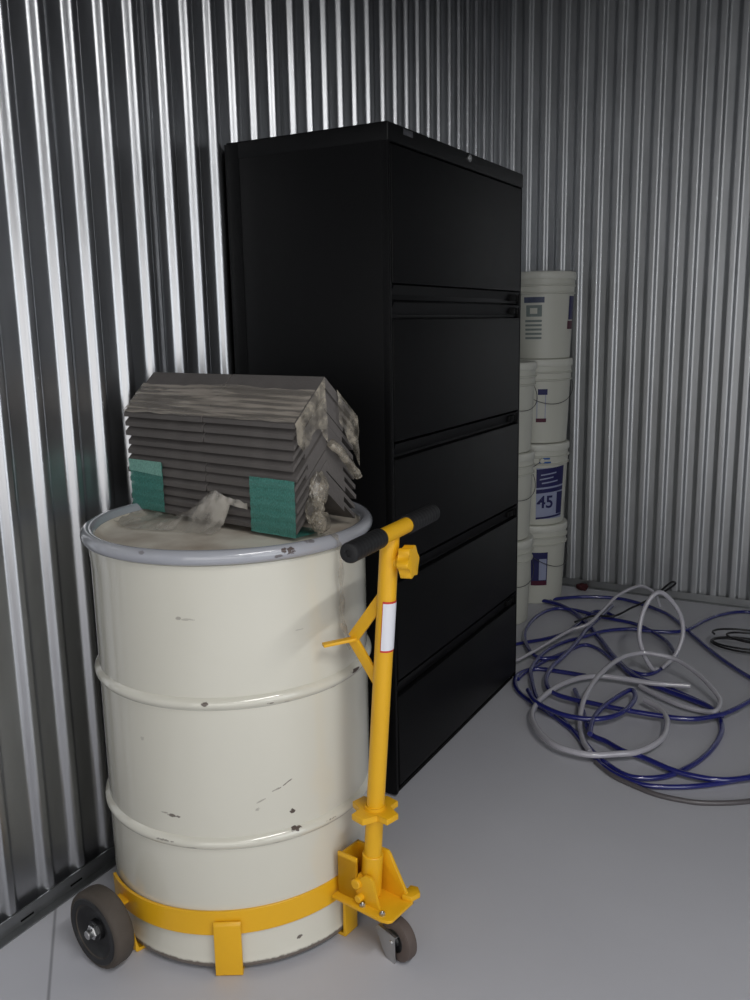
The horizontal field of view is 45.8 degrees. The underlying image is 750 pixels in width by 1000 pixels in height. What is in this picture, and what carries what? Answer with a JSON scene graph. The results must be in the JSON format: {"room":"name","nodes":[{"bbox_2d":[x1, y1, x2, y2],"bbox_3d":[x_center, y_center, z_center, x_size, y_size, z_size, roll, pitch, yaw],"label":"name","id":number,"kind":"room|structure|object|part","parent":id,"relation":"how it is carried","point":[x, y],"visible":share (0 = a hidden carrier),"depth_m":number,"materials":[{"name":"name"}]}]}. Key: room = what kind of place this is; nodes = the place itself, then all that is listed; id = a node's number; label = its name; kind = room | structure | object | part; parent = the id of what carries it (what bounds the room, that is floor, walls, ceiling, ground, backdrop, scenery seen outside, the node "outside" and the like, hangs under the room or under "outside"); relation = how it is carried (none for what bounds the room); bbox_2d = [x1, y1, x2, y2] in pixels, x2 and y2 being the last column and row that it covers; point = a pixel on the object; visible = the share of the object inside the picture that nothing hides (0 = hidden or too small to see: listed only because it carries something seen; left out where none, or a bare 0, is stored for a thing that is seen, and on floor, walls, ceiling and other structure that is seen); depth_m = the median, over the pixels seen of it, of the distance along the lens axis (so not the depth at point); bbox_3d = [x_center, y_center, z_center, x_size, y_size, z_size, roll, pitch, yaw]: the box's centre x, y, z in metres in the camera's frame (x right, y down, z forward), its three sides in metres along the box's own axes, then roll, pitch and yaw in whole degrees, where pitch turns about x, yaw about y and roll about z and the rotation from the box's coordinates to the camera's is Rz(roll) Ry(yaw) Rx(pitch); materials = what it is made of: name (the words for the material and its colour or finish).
{"room":"storage unit","nodes":[
{"label":"storage unit","id":0,"kind":"room"},
{"bbox_2d":[0,0,512,923],"bbox_3d":[-0.551,-0.517,2.117,0.019,2.750,4.980,5,13,29],"label":"wall","id":1,"kind":"structure","parent":0,"point":[118,117],"depth_m":2.04,"materials":[{"name":"metal"}]},
{"bbox_2d":[0,845,115,948],"bbox_3d":[-0.513,0.818,2.362,0.026,0.035,4.940,5,13,29],"label":"trim","id":2,"kind":"structure","parent":1,"relation":"attached to","point":[11,928],"depth_m":2.00,"materials":[{"name":"metal"}]},
{"bbox_2d":[21,877,81,921],"bbox_3d":[-0.492,0.812,2.416,0.002,0.004,4.474,5,13,29],"label":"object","id":3,"kind":"structure","parent":2,"relation":"in","point":[26,917],"depth_m":1.95,"materials":[{"name":"black metal"}]},
{"bbox_2d":[0,586,749,999],"bbox_3d":[1.621,1.066,1.210,5.500,0.080,5.560,5,13,29],"label":"floor","id":4,"kind":"structure","parent":0,"point":[538,873],"depth_m":2.09,"materials":[{"name":"grey paint"}]},
{"bbox_2d":[71,504,439,975],"bbox_3d":[-0.163,0.463,1.873,0.621,0.921,0.788,7,14,36],"label":"drum dolly","id":5,"kind":"object","parent":4,"relation":"on","point":[369,881],"visible":0.88,"depth_m":1.76,"materials":[{"name":"yellow metal"}]},
{"bbox_2d":[80,501,372,966],"bbox_3d":[-0.303,0.458,1.979,0.611,0.864,0.611,7,14,35],"label":"drum","id":6,"kind":"object","parent":5,"relation":"on","point":[237,742],"visible":0.81,"depth_m":1.73,"materials":[{"name":"beige metal"}]},
{"bbox_3d":[-0.311,0.054,1.899,0.580,0.016,0.580,5,13,29],"label":"lid","id":7,"kind":"part","parent":6,"relation":"part of","materials":[{"name":"white metal"}]},
{"bbox_2d":[120,382,361,644],"bbox_3d":[-0.311,0.006,1.905,0.619,0.538,0.219,4,12,24],"label":"plastic wrap","id":8,"kind":"object","parent":6,"relation":"on","point":[218,508],"visible":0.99,"depth_m":1.85,"materials":[{"name":"plastic"}]},
{"bbox_2d":[124,372,355,534],"bbox_3d":[-0.308,-0.123,1.962,0.527,0.308,0.191,7,14,37],"label":"stack","id":9,"kind":"object","parent":8,"relation":"on","point":[295,384],"depth_m":1.86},
{"bbox_2d":[129,458,164,511],"bbox_3d":[-0.492,-0.041,2.055,0.115,0.116,0.094,8,14,37],"label":"tape","id":10,"kind":"object","parent":9,"relation":"attached to","point":[147,485],"visible":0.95,"depth_m":2.02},
{"bbox_2d":[249,476,319,538],"bbox_3d":[-0.180,0.007,1.821,0.126,0.117,0.092,7,14,37],"label":"tape","id":11,"kind":"object","parent":9,"relation":"attached to","point":[272,501],"visible":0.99,"depth_m":1.79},
{"bbox_2d":[338,839,364,898],"bbox_3d":[-0.037,0.762,1.839,0.048,0.094,0.068,7,14,36],"label":"bracket","id":12,"kind":"object","parent":5,"relation":"attached to","point":[351,861],"depth_m":1.81,"materials":[{"name":"yellow metal"}]},
{"bbox_3d":[0.002,0.815,1.825,0.148,0.007,0.114,7,14,36],"label":"caster plate","id":13,"kind":"part","parent":5,"relation":"part of","materials":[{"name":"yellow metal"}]},
{"bbox_3d":[0.044,0.113,1.646,0.033,0.047,0.047,4,12,22],"label":"knob stem","id":14,"kind":"part","parent":5,"relation":"part of","materials":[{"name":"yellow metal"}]},
{"bbox_3d":[0.061,0.114,1.639,0.025,0.058,0.064,4,12,22],"label":"star knob","id":15,"kind":"part","parent":5,"relation":"part of","materials":[{"name":"yellow plastic"}]},
{"bbox_2d":[224,121,522,794],"bbox_3d":[0.063,-0.140,2.762,0.490,1.738,0.936,5,13,29],"label":"file cabinet","id":16,"kind":"object","parent":4,"relation":"on","point":[380,261],"visible":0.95,"depth_m":2.36,"materials":[{"name":"black metal"}]},
{"bbox_3d":[0.046,-0.971,2.598,0.479,0.044,0.935,5,13,29],"label":"rail","id":17,"kind":"part","parent":16,"relation":"part of","materials":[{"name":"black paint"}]},
{"bbox_3d":[0.250,-0.750,2.530,0.022,0.363,0.901,5,13,29],"label":"drawer","id":18,"kind":"part","parent":16,"relation":"part of","materials":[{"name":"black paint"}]},
{"bbox_3d":[0.253,-0.589,2.561,0.020,0.036,0.893,5,13,29],"label":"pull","id":19,"kind":"part","parent":16,"relation":"part of","materials":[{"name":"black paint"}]},
{"bbox_3d":[0.257,-0.377,2.603,0.022,0.305,0.901,5,13,29],"label":"drawer","id":20,"kind":"part","parent":16,"relation":"part of","materials":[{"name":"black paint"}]},
{"bbox_3d":[0.254,-0.548,2.570,0.020,0.036,0.893,5,13,29],"label":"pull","id":21,"kind":"part","parent":16,"relation":"part of","materials":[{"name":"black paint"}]},
{"bbox_3d":[0.272,0.425,2.763,0.020,0.036,0.893,5,13,29],"label":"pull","id":22,"kind":"part","parent":16,"relation":"part of","materials":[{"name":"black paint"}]},
{"bbox_3d":[0.263,-0.045,2.669,0.022,0.280,0.901,5,13,29],"label":"drawer","id":23,"kind":"part","parent":16,"relation":"part of","materials":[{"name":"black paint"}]},
{"bbox_3d":[0.260,-0.204,2.638,0.020,0.036,0.893,5,13,29],"label":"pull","id":24,"kind":"part","parent":16,"relation":"part of","materials":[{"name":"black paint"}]},
{"bbox_3d":[0.275,0.573,2.792,0.022,0.259,0.901,5,13,29],"label":"drawer","id":25,"kind":"part","parent":16,"relation":"part of","materials":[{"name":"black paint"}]},
{"bbox_3d":[0.269,0.269,2.732,0.022,0.269,0.901,5,13,29],"label":"drawer","id":26,"kind":"part","parent":16,"relation":"part of","materials":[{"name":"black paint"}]},
{"bbox_3d":[0.266,0.116,2.701,0.020,0.036,0.893,5,13,29],"label":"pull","id":27,"kind":"part","parent":16,"relation":"part of","materials":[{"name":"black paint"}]},
{"bbox_2d":[516,533,533,624],"bbox_3d":[0.533,0.333,3.852,0.307,0.369,0.307,5,13,29],"label":"pail","id":28,"kind":"object","parent":4,"relation":"on","point":[525,549],"visible":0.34,"depth_m":3.76,"materials":[{"name":"plastic"}]},
{"bbox_3d":[0.529,0.167,3.821,0.302,0.032,0.302,5,13,29],"label":"lid","id":29,"kind":"part","parent":28,"relation":"part of","materials":[{"name":"white plastic"}]},
{"bbox_2d":[518,449,535,540],"bbox_3d":[0.527,-0.030,3.781,0.307,0.369,0.307,5,13,29],"label":"pail","id":30,"kind":"object","parent":28,"relation":"on","point":[526,459],"visible":0.32,"depth_m":3.69,"materials":[{"name":"plastic"}]},
{"bbox_3d":[0.524,-0.195,3.751,0.302,0.032,0.302,5,13,29],"label":"lid","id":31,"kind":"part","parent":30,"relation":"part of","materials":[{"name":"white plastic"}]},
{"bbox_2d":[519,360,536,452],"bbox_3d":[0.521,-0.392,3.707,0.307,0.369,0.307,5,13,29],"label":"pail","id":32,"kind":"object","parent":30,"relation":"on","point":[528,368],"visible":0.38,"depth_m":3.61,"materials":[{"name":"plastic"}]},
{"bbox_3d":[0.518,-0.557,3.676,0.302,0.032,0.302,5,13,29],"label":"lid","id":33,"kind":"part","parent":32,"relation":"part of","materials":[{"name":"white plastic"}]},
{"bbox_2d":[528,517,567,603],"bbox_3d":[0.742,0.270,4.150,0.307,0.369,0.307,5,13,29],"label":"pail","id":34,"kind":"object","parent":4,"relation":"on","point":[549,541],"visible":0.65,"depth_m":4.03,"materials":[{"name":"plastic"}]},
{"bbox_3d":[0.759,0.315,4.020,0.035,0.100,0.005,-2,11,-7],"label":"label panel","id":35,"kind":"part","parent":34,"relation":"part of","materials":[{"name":"white paper"}]},
{"bbox_3d":[0.739,0.104,4.119,0.302,0.032,0.302,5,13,29],"label":"lid","id":36,"kind":"part","parent":34,"relation":"part of","materials":[{"name":"white plastic"}]},
{"bbox_2d":[530,439,569,524],"bbox_3d":[0.733,-0.092,4.075,0.307,0.369,0.307,5,13,29],"label":"pail","id":37,"kind":"object","parent":34,"relation":"on","point":[551,459],"visible":0.56,"depth_m":3.95,"materials":[{"name":"plastic"}]},
{"bbox_2d":[520,357,572,443],"bbox_3d":[0.734,-0.454,4.003,0.307,0.369,0.307,5,13,29],"label":"pail","id":38,"kind":"object","parent":37,"relation":"on","point":[550,412],"visible":0.62,"depth_m":3.88,"materials":[{"name":"plastic"}]},
{"bbox_3d":[0.731,-0.620,3.972,0.302,0.032,0.302,5,13,29],"label":"lid","id":39,"kind":"part","parent":38,"relation":"part of","materials":[{"name":"white plastic"}]},
{"bbox_2d":[520,271,575,358],"bbox_3d":[0.732,-0.816,3.928,0.307,0.369,0.307,5,13,29],"label":"pail","id":40,"kind":"object","parent":38,"relation":"on","point":[547,297],"visible":0.77,"depth_m":3.81,"materials":[{"name":"plastic"}]},
{"bbox_3d":[0.729,-0.981,3.893,0.302,0.032,0.302,5,13,29],"label":"lid","id":41,"kind":"part","parent":40,"relation":"part of","materials":[{"name":"white plastic"}]},
{"bbox_3d":[0.754,-0.491,3.922,0.310,0.123,0.156,-4,12,-16],"label":"handle","id":42,"kind":"part","parent":38,"relation":"part of","materials":[{"name":"metal"}]},
{"bbox_3d":[0.732,-0.257,4.043,0.302,0.032,0.302,5,13,29],"label":"lid","id":43,"kind":"part","parent":37,"relation":"part of","materials":[{"name":"white plastic"}]},
{"bbox_2d":[516,610,614,645],"bbox_3d":[0.757,0.540,3.684,0.687,0.014,0.104,-10,14,-39],"label":"hose","id":44,"kind":"object","parent":4,"relation":"on","point":[593,611],"visible":0.45,"depth_m":3.59,"materials":[{"name":"blue rubber"}]},
{"bbox_2d":[526,688,637,736],"bbox_3d":[0.696,0.679,2.860,0.370,0.016,0.337,-1,11,1],"label":"hose","id":45,"kind":"object","parent":4,"relation":"on","point":[595,717],"visible":1,"depth_m":2.85,"materials":[{"name":"blue rubber"}]},
{"bbox_2d":[576,583,588,590],"bbox_3d":[0.993,0.414,4.255,0.061,0.036,0.039,5,13,29],"label":"scrap","id":46,"kind":"object","parent":4,"relation":"on","point":[583,587],"visible":1,"depth_m":4.24,"materials":[{"name":"red plastic"}]},
{"bbox_2d":[516,584,660,661],"bbox_3d":[0.836,0.472,3.569,0.958,0.144,0.081,-10,14,-37],"label":"hose","id":47,"kind":"object","parent":4,"relation":"on","point":[605,607],"visible":0.89,"depth_m":3.60,"materials":[{"name":"grey rubber"}]},
{"bbox_2d":[518,643,665,680],"bbox_3d":[0.804,0.625,3.262,0.390,0.014,0.484,8,15,40],"label":"hose","id":48,"kind":"object","parent":4,"relation":"on","point":[643,674],"visible":0.75,"depth_m":3.33,"materials":[{"name":"blue rubber"}]},
{"bbox_2d":[523,607,674,660],"bbox_3d":[0.869,0.536,3.650,0.574,0.015,0.601,-1,11,-2],"label":"hose","id":49,"kind":"object","parent":4,"relation":"on","point":[539,614],"visible":0.91,"depth_m":3.71,"materials":[{"name":"rubber"}]},
{"bbox_2d":[529,673,689,757],"bbox_3d":[0.741,0.681,2.876,0.438,0.018,0.664,5,13,29],"label":"hose","id":50,"kind":"object","parent":4,"relation":"on","point":[621,753],"visible":0.98,"depth_m":2.80,"materials":[{"name":"grey rubber"}]},
{"bbox_2d":[513,599,724,781],"bbox_3d":[0.709,0.600,3.393,0.574,0.016,1.852,-4,12,-13],"label":"hose","id":51,"kind":"object","parent":4,"relation":"on","point":[644,778],"visible":0.64,"depth_m":2.72,"materials":[{"name":"blue rubber"}]},
{"bbox_2d":[574,581,675,622],"bbox_3d":[1.039,0.415,3.725,0.414,0.181,0.100,-1,11,3],"label":"hose","id":52,"kind":"object","parent":4,"relation":"on","point":[674,582],"visible":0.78,"depth_m":3.74,"materials":[{"name":"black rubber"}]},
{"bbox_2d":[542,599,723,717],"bbox_3d":[0.910,0.570,3.503,0.149,0.018,1.385,-4,12,-14],"label":"hose","id":53,"kind":"object","parent":4,"relation":"on","point":[604,644],"visible":0.71,"depth_m":3.22,"materials":[{"name":"rubber"}]},
{"bbox_2d":[528,595,749,679],"bbox_3d":[1.158,0.530,3.687,0.476,0.015,1.213,-10,14,-38],"label":"hose","id":54,"kind":"object","parent":4,"relation":"on","point":[669,615],"visible":0.84,"depth_m":3.84,"materials":[{"name":"blue rubber"}]},
{"bbox_2d":[529,610,749,715],"bbox_3d":[1.021,0.569,3.467,1.456,0.014,0.424,-9,14,-36],"label":"hose","id":55,"kind":"object","parent":4,"relation":"on","point":[699,623],"visible":0.87,"depth_m":3.61,"materials":[{"name":"blue rubber"}]},
{"bbox_2d":[544,604,749,721],"bbox_3d":[1.112,0.593,3.300,0.777,0.016,1.061,5,13,29],"label":"hose","id":56,"kind":"object","parent":4,"relation":"on","point":[568,651],"visible":0.92,"depth_m":2.91,"materials":[{"name":"blue rubber"}]},
{"bbox_2d":[577,650,722,751],"bbox_3d":[0.832,0.643,2.935,0.666,0.089,0.408,-7,13,-26],"label":"hose","id":57,"kind":"object","parent":4,"relation":"on","point":[609,665],"visible":0.94,"depth_m":2.98,"materials":[{"name":"grey rubber"}]},
{"bbox_2d":[559,716,747,789],"bbox_3d":[0.821,0.758,2.583,0.694,0.014,0.333,5,13,29],"label":"hose","id":58,"kind":"object","parent":4,"relation":"on","point":[573,731],"visible":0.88,"depth_m":2.44,"materials":[{"name":"blue rubber"}]},
{"bbox_2d":[573,688,749,782],"bbox_3d":[0.825,0.725,2.705,0.261,0.016,0.753,-10,14,-37],"label":"hose","id":59,"kind":"object","parent":4,"relation":"on","point":[742,778],"visible":0.84,"depth_m":2.51,"materials":[{"name":"blue rubber"}]},
{"bbox_2d":[637,590,685,670],"bbox_3d":[1.042,0.478,3.241,0.189,0.297,0.061,-5,12,-19],"label":"hose","id":60,"kind":"object","parent":4,"relation":"on","point":[654,594],"visible":0.96,"depth_m":3.23,"materials":[{"name":"grey rubber"}]},
{"bbox_2d":[594,760,749,805],"bbox_3d":[0.875,0.790,2.428,0.550,0.013,0.161,3,12,19],"label":"hose","id":61,"kind":"object","parent":4,"relation":"on","point":[612,775],"visible":1,"depth_m":2.38,"materials":[{"name":"grey rubber"}]},
{"bbox_2d":[710,628,749,653],"bbox_3d":[1.453,0.550,3.453,0.282,0.062,0.200,5,13,29],"label":"coil","id":62,"kind":"object","parent":4,"relation":"on","point":[741,639],"visible":1,"depth_m":3.48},
{"bbox_2d":[511,0,749,599],"bbox_3d":[1.974,-0.841,3.514,3.080,2.750,0.012,5,13,29],"label":"wall","id":63,"kind":"structure","parent":0,"point":[630,119],"depth_m":3.93,"materials":[{"name":"metal"}]},
{"bbox_2d":[562,577,749,608],"bbox_3d":[2.003,0.495,3.754,2.990,0.035,0.026,5,13,29],"label":"trim","id":64,"kind":"structure","parent":63,"relation":"attached to","point":[604,586],"depth_m":4.10,"materials":[{"name":"grey metal"}]}
]}

